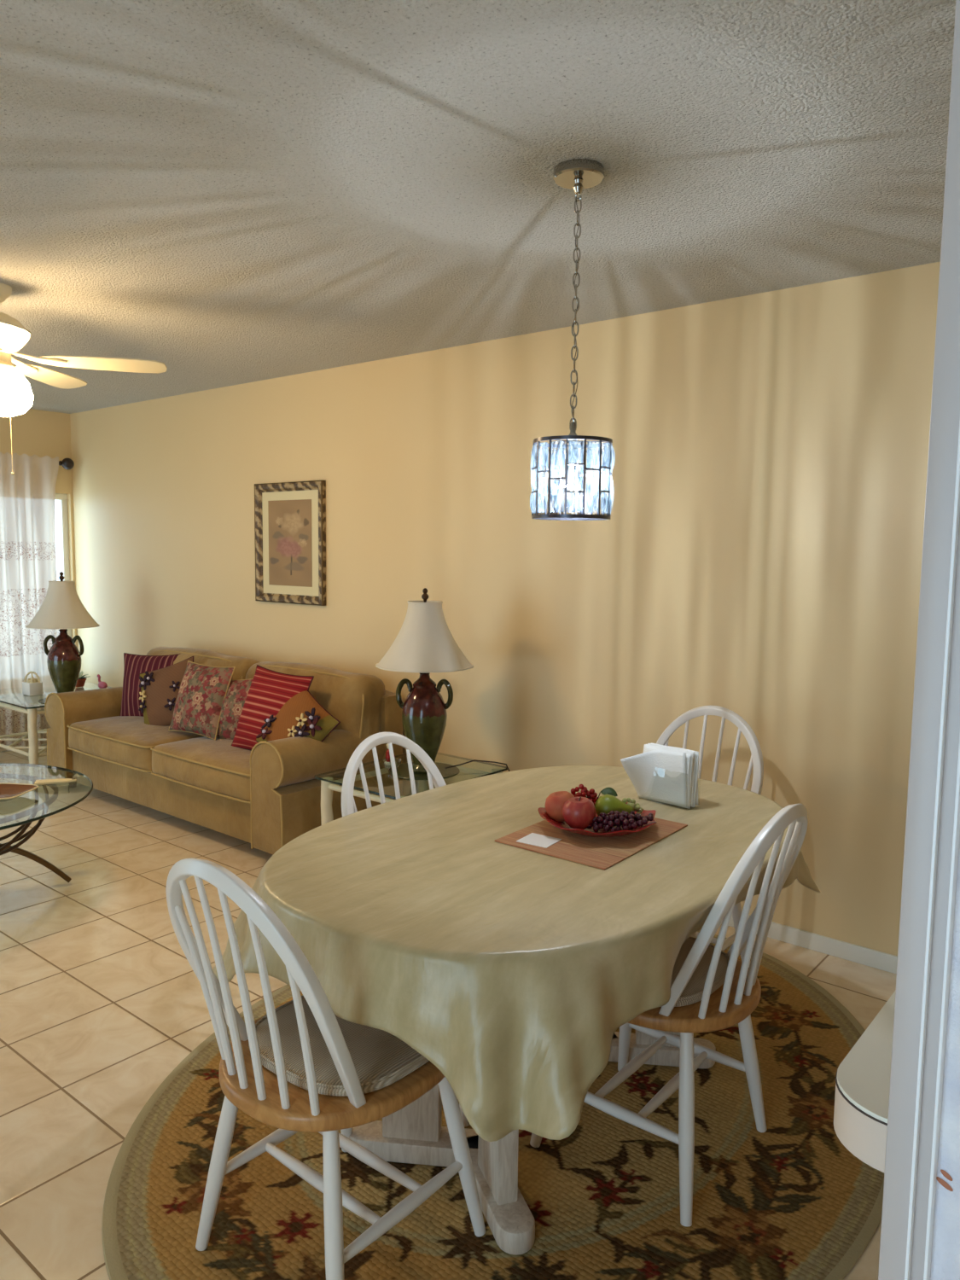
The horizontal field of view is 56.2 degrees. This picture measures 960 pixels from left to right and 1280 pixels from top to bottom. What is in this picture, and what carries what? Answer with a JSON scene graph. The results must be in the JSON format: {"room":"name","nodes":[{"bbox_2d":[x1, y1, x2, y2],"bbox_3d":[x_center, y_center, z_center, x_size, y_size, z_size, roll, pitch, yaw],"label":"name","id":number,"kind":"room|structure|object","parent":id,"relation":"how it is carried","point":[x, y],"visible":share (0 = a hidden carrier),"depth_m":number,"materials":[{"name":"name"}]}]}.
{"room":"dining room","nodes":[
{"label":"dining room","id":0,"kind":"room"},
{"bbox_2d":[0,408,77,646],"bbox_3d":[-4.628,-0.293,4.956,0.140,2.445,4.830,5,7,39],"label":"wall","id":1,"kind":"structure","parent":0,"point":[41,433],"depth_m":6.54,"materials":[{"name":"paint"}]},
{"bbox_2d":[55,493,71,637],"bbox_3d":[-3.868,-0.297,5.868,0.170,1.430,2.440,5,7,39],"label":"window","id":2,"kind":"structure","parent":1,"relation":"in","point":[62,517],"depth_m":6.74,"materials":[{"name":"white glass"}]},
{"bbox_2d":[58,458,74,469],"bbox_3d":[-3.908,-1.184,5.476,0.192,0.084,2.867,5,7,39],"label":"curtain rod","id":3,"kind":"object","parent":1,"relation":"attached to","point":[67,463],"visible":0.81,"depth_m":6.49,"materials":[{"name":"black metal"}]},
{"bbox_2d":[0,451,59,751],"bbox_3d":[-3.806,-0.199,5.632,0.099,2.073,2.400,5,7,39],"label":"sheer curtain","id":4,"kind":"object","parent":3,"relation":"hanging from","point":[27,497],"visible":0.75,"depth_m":6.34,"materials":[{"name":"white fabric"}]},
{"bbox_2d":[0,744,896,1279],"bbox_3d":[-1.531,1.237,2.631,8.300,0.060,4.950,5,7,39],"label":"floor","id":5,"kind":"structure","parent":0,"point":[101,999],"depth_m":3.00,"materials":[{"name":"tile"}]},
{"bbox_2d":[0,762,93,882],"bbox_3d":[-2.231,0.860,3.683,1.202,0.437,1.202,5,7,39],"label":"coffee table","id":6,"kind":"object","parent":5,"relation":"on","point":[6,847],"visible":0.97,"depth_m":3.81,"materials":[{"name":"clear glass"}]},
{"bbox_2d":[0,782,38,802],"bbox_3d":[-1.947,0.629,3.663,0.224,0.034,0.224,1,6,8],"label":"dish","id":7,"kind":"object","parent":6,"relation":"on","point":[8,791],"visible":1,"depth_m":3.73,"materials":[{"name":"brown ceramic"}]},
{"bbox_2d":[34,778,76,785],"bbox_3d":[-1.848,0.615,3.921,0.165,0.011,0.056,-1,6,-18],"label":"serving board","id":8,"kind":"object","parent":6,"relation":"on","point":[60,780],"visible":0.98,"depth_m":3.91,"materials":[{"name":"beige wood"}]},
{"bbox_2d":[0,681,113,784],"bbox_3d":[-2.849,0.600,6.073,0.843,0.490,0.763,5,7,39],"label":"side table","id":9,"kind":"object","parent":5,"relation":"on","point":[33,754],"visible":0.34,"depth_m":5.76,"materials":[{"name":"beige paint"}]},
{"bbox_2d":[0,728,46,757],"bbox_3d":[-2.850,0.674,6.080,0.762,0.022,0.682,5,7,39],"label":"shelf","id":10,"kind":"object","parent":9,"relation":"attached to","point":[31,754],"depth_m":5.85,"materials":[{"name":"beige paint"}]},
{"bbox_2d":[22,671,42,696],"bbox_3d":[-2.965,0.285,5.958,0.110,0.156,0.090,5,7,39],"label":"basket","id":11,"kind":"object","parent":9,"relation":"on","point":[32,686],"visible":1,"depth_m":5.93,"materials":[{"name":"white wicker"}]},
{"bbox_2d":[38,698,46,703],"bbox_3d":[-2.656,0.383,5.768,0.320,0.005,0.320,5,7,39],"label":"mat","id":12,"kind":"object","parent":9,"relation":"on","point":[41,701],"visible":0.16,"depth_m":5.70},
{"bbox_2d":[25,571,99,692],"bbox_3d":[-2.651,-0.026,5.727,0.433,0.816,0.433,1,6,0],"label":"table lamp","id":13,"kind":"object","parent":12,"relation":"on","point":[61,608],"visible":0.98,"depth_m":5.65,"materials":[{"name":"fabric"}]},
{"bbox_2d":[75,671,88,686],"bbox_3d":[-2.817,0.277,6.329,0.144,0.100,0.132,-1,6,-17],"label":"potted plant","id":14,"kind":"object","parent":9,"relation":"on","point":[81,680],"visible":0.56,"depth_m":6.30,"materials":[{"name":"green plant"}]},
{"bbox_2d":[97,674,107,688],"bbox_3d":[-2.598,0.292,6.176,0.111,0.106,0.051,5,7,39],"label":"bird figurine","id":15,"kind":"object","parent":9,"relation":"on","point":[101,684],"visible":0.84,"depth_m":6.15,"materials":[{"name":"pink ceramic"}]},
{"bbox_2d":[44,646,403,854],"bbox_3d":[-1.513,0.534,5.030,2.290,0.861,0.798,5,7,39],"label":"sofa","id":16,"kind":"object","parent":5,"relation":"on","point":[267,796],"visible":0.73,"depth_m":4.52,"materials":[{"name":"beige fabric"}]},
{"bbox_2d":[69,715,203,773],"bbox_3d":[-1.890,0.572,5.283,0.895,0.203,0.706,5,7,39],"label":"seat cushion","id":17,"kind":"object","parent":16,"relation":"on","point":[121,743],"depth_m":5.02,"materials":[{"name":"beige fabric"}]},
{"bbox_2d":[119,652,175,716],"bbox_3d":[-1.993,0.293,5.453,0.444,0.437,0.161,2,6,15],"label":"throw pillow","id":18,"kind":"object","parent":16,"relation":"on","point":[134,665],"visible":0.46,"depth_m":5.43,"materials":[{"name":"fabric"}]},
{"bbox_2d":[138,656,193,726],"bbox_3d":[-1.792,0.324,5.175,0.494,0.466,0.196,3,6,23],"label":"throw pillow","id":19,"kind":"object","parent":16,"relation":"on","point":[159,694],"visible":0.6,"depth_m":5.13,"materials":[{"name":"fabric"}]},
{"bbox_2d":[138,699,146,713],"bbox_3d":[-1.937,0.384,5.149,0.076,0.072,0.020,-25,-27,35],"label":"flower","id":20,"kind":"object","parent":19,"relation":"on","point":[142,707],"depth_m":5.15,"materials":[{"name":"fabric"}]},
{"bbox_2d":[139,690,146,701],"bbox_3d":[-1.942,0.324,5.163,0.068,0.066,0.019,-24,-18,34],"label":"flower","id":21,"kind":"object","parent":19,"relation":"on","point":[143,694],"depth_m":5.16,"materials":[{"name":"beige fabric"}]},
{"bbox_2d":[139,674,150,690],"bbox_3d":[-1.943,0.251,5.186,0.098,0.098,0.022,-23,-6,32],"label":"flower","id":22,"kind":"object","parent":19,"relation":"on","point":[145,682],"depth_m":5.18,"materials":[{"name":"purple fabric"}]},
{"bbox_2d":[145,670,154,682],"bbox_3d":[-1.911,0.218,5.178,0.084,0.084,0.021,-21,-2,26],"label":"flower","id":23,"kind":"object","parent":19,"relation":"on","point":[148,677],"depth_m":5.18,"materials":[{"name":"purple fabric"}]},
{"bbox_2d":[163,697,175,710],"bbox_3d":[-1.745,0.360,5.071,0.079,0.077,0.020,-14,-29,7],"label":"flower","id":24,"kind":"object","parent":19,"relation":"on","point":[169,702],"depth_m":5.08,"materials":[{"name":"purple fabric"}]},
{"bbox_2d":[168,680,180,692],"bbox_3d":[-1.732,0.260,5.093,0.062,0.065,0.019,-12,-15,2],"label":"flower","id":25,"kind":"object","parent":19,"relation":"on","point":[174,686],"depth_m":5.10,"materials":[{"name":"purple fabric"}]},
{"bbox_2d":[151,736,250,801],"bbox_3d":[-1.195,0.637,4.719,0.890,0.203,0.706,5,7,39],"label":"seat cushion","id":26,"kind":"object","parent":16,"relation":"on","point":[201,765],"depth_m":4.48,"materials":[{"name":"beige fabric"}]},
{"bbox_2d":[168,660,235,740],"bbox_3d":[-1.523,0.324,4.924,0.406,0.381,0.194,5,7,35],"label":"throw pillow","id":27,"kind":"object","parent":16,"relation":"on","point":[203,689],"visible":0.94,"depth_m":4.84,"materials":[{"name":"fabric"}]},
{"bbox_2d":[147,646,257,679],"bbox_3d":[-1.686,0.313,5.411,1.042,0.500,0.313,5,7,39],"label":"cushion","id":28,"kind":"object","parent":16,"relation":"on","point":[242,665],"depth_m":5.23,"materials":[{"name":"beige fabric"}]},
{"bbox_2d":[206,678,253,739],"bbox_3d":[-1.309,0.380,4.842,0.400,0.381,0.160,3,6,22],"label":"throw pillow","id":29,"kind":"object","parent":16,"relation":"on","point":[233,703],"visible":0.34,"depth_m":4.79,"materials":[{"name":"fabric"}]},
{"bbox_2d":[230,664,314,750],"bbox_3d":[-1.050,0.365,4.524,0.447,0.431,0.210,6,8,43],"label":"throw pillow","id":30,"kind":"object","parent":16,"relation":"on","point":[270,689],"visible":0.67,"depth_m":4.48,"materials":[{"name":"fabric"}]},
{"bbox_2d":[256,690,340,742],"bbox_3d":[-0.897,0.440,4.348,0.489,0.452,0.228,6,8,42],"label":"throw pillow","id":31,"kind":"object","parent":16,"relation":"on","point":[302,715],"visible":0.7,"depth_m":4.31,"materials":[{"name":"fabric"}]},
{"bbox_2d":[256,727,272,739],"bbox_3d":[-1.052,0.446,4.375,0.090,0.022,0.090,-36,33,-11],"label":"flower","id":32,"kind":"object","parent":31,"relation":"on","point":[266,734],"depth_m":4.36,"materials":[{"name":"fabric"}]},
{"bbox_2d":[261,714,276,728],"bbox_3d":[-1.036,0.396,4.389,0.088,0.022,0.091,-43,30,-5],"label":"flower","id":33,"kind":"object","parent":31,"relation":"on","point":[270,723],"depth_m":4.38,"materials":[{"name":"purple fabric"}]},
{"bbox_2d":[287,725,297,737],"bbox_3d":[-0.893,0.434,4.258,0.056,0.056,0.018,39,0,28],"label":"flower","id":34,"kind":"object","parent":31,"relation":"on","point":[292,730],"depth_m":4.26,"materials":[{"name":"beige fabric"}]},
{"bbox_2d":[295,713,307,726],"bbox_3d":[-0.851,0.384,4.265,0.072,0.070,0.020,39,12,29],"label":"flower","id":35,"kind":"object","parent":31,"relation":"on","point":[300,718],"depth_m":4.27,"materials":[{"name":"beige fabric"}]},
{"bbox_2d":[294,724,309,737],"bbox_3d":[-0.846,0.435,4.239,0.085,0.086,0.021,39,5,21],"label":"flower","id":36,"kind":"object","parent":31,"relation":"on","point":[301,730],"depth_m":4.25,"materials":[{"name":"fabric"}]},
{"bbox_2d":[304,707,320,721],"bbox_3d":[-0.802,0.365,4.260,0.091,0.094,0.022,39,19,25],"label":"flower","id":37,"kind":"object","parent":31,"relation":"on","point":[310,716],"depth_m":4.26,"materials":[{"name":"purple fabric"}]},
{"bbox_2d":[304,716,321,737],"bbox_3d":[-0.791,0.404,4.236,0.098,0.096,0.022,39,15,18],"label":"flower","id":38,"kind":"object","parent":31,"relation":"on","point":[312,724],"depth_m":4.24,"materials":[{"name":"purple fabric"}]},
{"bbox_2d":[245,661,384,769],"bbox_3d":[-0.905,0.386,4.777,0.980,0.500,0.314,5,7,39],"label":"cushion","id":39,"kind":"object","parent":16,"relation":"on","point":[357,700],"depth_m":4.48,"materials":[{"name":"beige fabric"}]},
{"bbox_2d":[314,752,507,825],"bbox_3d":[-0.300,0.833,4.061,0.553,0.490,0.713,5,7,39],"label":"side table","id":40,"kind":"object","parent":5,"relation":"on","point":[328,785],"visible":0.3,"depth_m":3.97,"materials":[{"name":"beige paint"}]},
{"bbox_2d":[384,743,395,765],"bbox_3d":[-0.420,0.523,4.158,0.054,0.102,0.047,5,7,39],"label":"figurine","id":41,"kind":"object","parent":40,"relation":"on","point":[387,762],"visible":0.46,"depth_m":4.15,"materials":[{"name":"red ceramic"}]},
{"bbox_2d":[388,762,459,779],"bbox_3d":[-0.251,0.586,4.038,0.320,0.005,0.320,5,7,39],"label":"mat","id":42,"kind":"object","parent":40,"relation":"on","point":[403,769],"visible":0.64,"depth_m":4.00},
{"bbox_2d":[375,587,510,773],"bbox_3d":[-0.129,0.317,4.011,0.671,1.089,0.433,1,6,0],"label":"table lamp","id":43,"kind":"object","parent":42,"relation":"on","point":[424,644],"visible":0.97,"depth_m":3.92,"materials":[{"name":"fabric"}]},
{"bbox_2d":[101,930,884,1279],"bbox_3d":[0.155,1.228,2.576,1.908,0.010,2.417,5,7,39],"label":"oval rug","id":44,"kind":"object","parent":5,"relation":"on","point":[788,1201],"visible":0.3,"depth_m":2.08,"materials":[{"name":"carpet"}]},
{"bbox_2d":[165,858,485,1279],"bbox_3d":[-0.322,0.830,1.838,0.450,0.922,0.557,5,7,39],"label":"dining chair","id":45,"kind":"object","parent":44,"relation":"on","point":[248,1086],"visible":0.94,"depth_m":1.68,"materials":[{"name":"white wood"}]},
{"bbox_2d":[248,994,429,1096],"bbox_3d":[-0.276,0.826,1.895,0.381,0.031,0.371,5,7,39],"label":"seat cushion","id":46,"kind":"object","parent":45,"relation":"on","point":[381,1059],"visible":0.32,"depth_m":1.79,"materials":[{"name":"beige fabric"}]},
{"bbox_2d":[341,732,469,1126],"bbox_3d":[-0.101,0.757,2.594,0.557,0.922,0.450,5,7,39],"label":"dining chair","id":47,"kind":"object","parent":44,"relation":"on","point":[348,805],"visible":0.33,"depth_m":2.68,"materials":[{"name":"white paint"}]},
{"bbox_2d":[349,1029,715,1255],"bbox_3d":[0.183,0.870,2.378,1.006,0.742,1.512,5,7,39],"label":"dining table","id":48,"kind":"object","parent":44,"relation":"on","point":[413,1134],"visible":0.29,"depth_m":2.15,"materials":[{"name":"white wood"}]},
{"bbox_2d":[212,765,820,1141],"bbox_3d":[0.185,0.637,2.353,1.044,0.281,1.599,5,7,39],"label":"tablecloth","id":49,"kind":"object","parent":48,"relation":"on","point":[514,972],"visible":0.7,"depth_m":1.79,"materials":[{"name":"fabric"}]},
{"bbox_2d":[494,817,687,870],"bbox_3d":[0.295,0.497,2.322,0.316,0.004,0.436,5,7,38],"label":"placemat","id":50,"kind":"object","parent":49,"relation":"on","point":[600,852],"visible":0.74,"depth_m":2.23,"materials":[{"name":"fabric"}]},
{"bbox_2d":[516,832,562,848],"bbox_3d":[0.148,0.500,2.247,0.086,0.001,0.080,4,7,33],"label":"paper card","id":51,"kind":"object","parent":50,"relation":"on","point":[545,841],"visible":1,"depth_m":2.25,"materials":[{"name":"white paper"}]},
{"bbox_2d":[537,797,657,837],"bbox_3d":[0.310,0.471,2.353,0.310,0.043,0.306,5,7,39],"label":"fruit plate","id":52,"kind":"object","parent":50,"relation":"on","point":[602,833],"visible":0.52,"depth_m":2.29,"materials":[{"name":"red ceramic"}]},
{"bbox_2d":[544,791,574,821],"bbox_3d":[0.212,0.438,2.368,0.084,0.077,0.084,3,6,20],"label":"peach","id":53,"kind":"object","parent":52,"relation":"on","point":[555,802],"visible":0.72,"depth_m":2.34,"materials":[{"name":"orange food"}]},
{"bbox_2d":[562,797,595,829],"bbox_3d":[0.254,0.442,2.310,0.086,0.082,0.086,-5,8,-44],"label":"apple","id":54,"kind":"object","parent":52,"relation":"on","point":[578,812],"visible":0.98,"depth_m":2.28,"materials":[{"name":"red food"}]},
{"bbox_2d":[570,784,597,805],"bbox_3d":[0.276,0.415,2.408,0.077,0.062,0.058,3,6,20],"label":"sprig","id":55,"kind":"object","parent":52,"relation":"on","point":[591,794],"visible":0.55,"depth_m":2.40,"materials":[{"name":"red food"}]},
{"bbox_2d":[596,787,617,800],"bbox_3d":[0.334,0.432,2.408,0.067,0.071,0.031,3,6,20],"label":"fruit leaf","id":56,"kind":"object","parent":52,"relation":"on","point":[610,791],"visible":0.75,"depth_m":2.41,"materials":[{"name":"green plant"}]},
{"bbox_2d":[594,794,638,815],"bbox_3d":[0.353,0.442,2.361,0.107,0.068,0.068,4,7,31],"label":"pear","id":57,"kind":"object","parent":52,"relation":"on","point":[606,803],"visible":0.64,"depth_m":2.35,"materials":[{"name":"green food"}]},
{"bbox_2d":[587,810,653,831],"bbox_3d":[0.358,0.461,2.303,0.176,0.051,0.093,1,6,-1],"label":"grape bunch","id":58,"kind":"object","parent":52,"relation":"on","point":[627,821],"visible":0.98,"depth_m":2.28,"materials":[{"name":"purple food"}]},
{"bbox_2d":[621,797,643,814],"bbox_3d":[0.386,0.445,2.382,0.088,0.054,0.065,2,6,17],"label":"grape bunch","id":59,"kind":"object","parent":52,"relation":"on","point":[636,806],"visible":0.45,"depth_m":2.37,"materials":[{"name":"green food"}]},
{"bbox_3d":[0.549,0.420,2.615,0.068,0.105,0.176,-5,8,-43],"label":"napkin holder","id":60,"kind":"object","parent":49,"relation":"on","visible":0},
{"bbox_2d":[620,749,686,807],"bbox_3d":[0.509,0.392,2.605,0.198,0.163,0.062,4,6,26],"label":"paper napkin","id":61,"kind":"object","parent":60,"relation":"in","point":[660,776],"visible":1,"depth_m":2.60,"materials":[{"name":"white paper"}]},
{"bbox_2d":[643,744,690,808],"bbox_3d":[0.536,0.392,2.600,0.012,0.155,0.165,-5,8,-43],"label":"paper napkin","id":62,"kind":"object","parent":60,"relation":"in","point":[646,747],"visible":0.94,"depth_m":2.54,"materials":[{"name":"white paper"}]},
{"bbox_2d":[645,744,692,797],"bbox_3d":[0.544,0.392,2.609,0.011,0.156,0.166,-5,8,-42],"label":"paper napkin","id":63,"kind":"object","parent":60,"relation":"in","point":[690,753],"visible":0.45,"depth_m":2.55,"materials":[{"name":"white paper"}]},
{"bbox_2d":[645,744,692,808],"bbox_3d":[0.542,0.392,2.601,0.011,0.160,0.170,-5,8,-42],"label":"paper napkin","id":64,"kind":"object","parent":60,"relation":"in","point":[691,756],"visible":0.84,"depth_m":2.54,"materials":[{"name":"white paper"}]},
{"bbox_2d":[647,743,697,807],"bbox_3d":[0.553,0.391,2.616,0.012,0.158,0.167,-5,8,-43],"label":"paper napkin","id":65,"kind":"object","parent":60,"relation":"in","point":[695,759],"visible":0.12,"depth_m":2.56,"materials":[{"name":"white paper"}]},
{"bbox_2d":[651,742,698,807],"bbox_3d":[0.561,0.391,2.617,0.011,0.159,0.169,-5,8,-43],"label":"paper napkin","id":66,"kind":"object","parent":60,"relation":"in","point":[697,754],"visible":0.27,"depth_m":2.56,"materials":[{"name":"white paper"}]},
{"bbox_2d":[655,745,694,806],"bbox_3d":[0.549,0.391,2.613,0.012,0.160,0.169,-5,8,-42],"label":"paper napkin","id":67,"kind":"object","parent":60,"relation":"in","point":[693,753],"visible":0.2,"depth_m":2.56,"materials":[{"name":"white paper"}]},
{"bbox_2d":[663,744,698,804],"bbox_3d":[0.568,0.390,2.628,0.012,0.158,0.168,-5,8,-42],"label":"paper napkin","id":68,"kind":"object","parent":60,"relation":"in","point":[696,794],"visible":0.16,"depth_m":2.57,"materials":[{"name":"white paper"}]},
{"bbox_2d":[669,746,696,752],"bbox_3d":[0.561,0.390,2.628,0.012,0.159,0.168,-5,8,-43],"label":"paper napkin","id":69,"kind":"object","parent":60,"relation":"in","point":[669,747],"visible":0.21,"depth_m":2.60,"materials":[{"name":"white paper"}]},
{"bbox_2d":[529,803,808,1227],"bbox_3d":[0.477,0.804,2.196,0.557,0.922,0.450,5,7,39],"label":"dining chair","id":70,"kind":"object","parent":44,"relation":"on","point":[731,1004],"visible":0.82,"depth_m":2.02,"materials":[{"name":"white paint"}]},
{"bbox_2d":[660,936,729,1006],"bbox_3d":[0.420,0.800,2.242,0.371,0.031,0.381,5,7,39],"label":"seat cushion","id":71,"kind":"object","parent":70,"relation":"on","point":[692,993],"visible":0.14,"depth_m":2.16,"materials":[{"name":"beige fabric"}]},
{"bbox_2d":[656,705,763,967],"bbox_3d":[0.681,0.716,3.102,0.450,0.922,0.557,5,7,39],"label":"dining chair","id":72,"kind":"object","parent":44,"relation":"on","point":[756,759],"visible":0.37,"depth_m":3.18,"materials":[{"name":"white paint"}]},
{"bbox_2d":[833,989,896,1172],"bbox_3d":[1.220,0.965,0.826,1.570,0.910,0.816,5,7,39],"label":"countertop","id":73,"kind":"structure","parent":5,"relation":"on","point":[863,1077],"depth_m":0.97,"materials":[{"name":"beige laminate"}]},
{"bbox_2d":[0,0,955,413],"bbox_3d":[-1.500,-1.265,2.381,8.300,0.080,4.950,5,7,39],"label":"ceiling","id":74,"kind":"structure","parent":0,"point":[219,193],"depth_m":2.26,"materials":[{"name":"white paint"}]},
{"bbox_2d":[0,282,167,475],"bbox_3d":[-1.861,-0.976,3.372,1.175,0.701,1.128,5,7,39],"label":"ceiling fan","id":75,"kind":"object","parent":74,"relation":"hanging from","point":[16,397],"visible":1,"depth_m":3.42,"materials":[{"name":"white wood"}]},
{"bbox_2d":[529,158,615,520],"bbox_3d":[0.245,-0.756,2.324,0.221,0.880,0.216,5,7,39],"label":"pendant light","id":76,"kind":"object","parent":74,"relation":"hanging from","point":[577,175],"visible":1,"depth_m":2.28,"materials":[{"name":"white glass"}]},
{"bbox_2d":[57,261,940,955],"bbox_3d":[0.012,-0.177,4.369,8.300,2.445,0.120,5,7,39],"label":"wall","id":77,"kind":"structure","parent":0,"point":[758,555],"depth_m":3.80,"materials":[{"name":"paint"}]},
{"bbox_2d":[254,480,325,605],"bbox_3d":[-1.092,-0.554,5.142,0.600,0.688,0.031,5,7,39],"label":"framed picture","id":78,"kind":"object","parent":77,"relation":"attached to","point":[290,517],"visible":1,"depth_m":5.14},
{"bbox_2d":[267,499,312,587],"bbox_3d":[-1.089,-0.554,5.146,0.384,0.488,0.001,5,7,39],"label":"print","id":79,"kind":"object","parent":78,"relation":"attached to","point":[290,562],"depth_m":5.14},
{"bbox_2d":[721,913,897,974],"bbox_3d":[0.013,1.018,4.389,7.950,0.064,0.014,5,7,39],"label":"baseboard","id":80,"kind":"structure","parent":77,"relation":"attached to","point":[880,960],"depth_m":3.33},
{"bbox_2d":[929,834,959,1279],"bbox_3d":[0.939,0.246,0.261,1.439,2.445,0.043,5,7,39],"label":"wall","id":81,"kind":"structure","parent":0,"point":[945,1242],"depth_m":0.71,"materials":[{"name":"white paint"}]},
{"bbox_2d":[878,0,959,1279],"bbox_3d":[0.359,0.193,0.727,0.022,2.445,0.050,5,7,39],"label":"trim","id":82,"kind":"structure","parent":81,"relation":"attached to","point":[945,418],"depth_m":0.69,"materials":[{"name":"white paint"}]},
{"bbox_2d":[904,419,959,1279],"bbox_3d":[0.374,0.194,0.716,0.012,2.445,0.048,5,7,39],"label":"trim","id":83,"kind":"structure","parent":81,"relation":"attached to","point":[952,727],"depth_m":0.70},
{"bbox_2d":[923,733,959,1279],"bbox_3d":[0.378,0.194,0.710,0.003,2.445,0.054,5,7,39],"label":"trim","id":84,"kind":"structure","parent":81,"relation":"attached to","point":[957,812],"depth_m":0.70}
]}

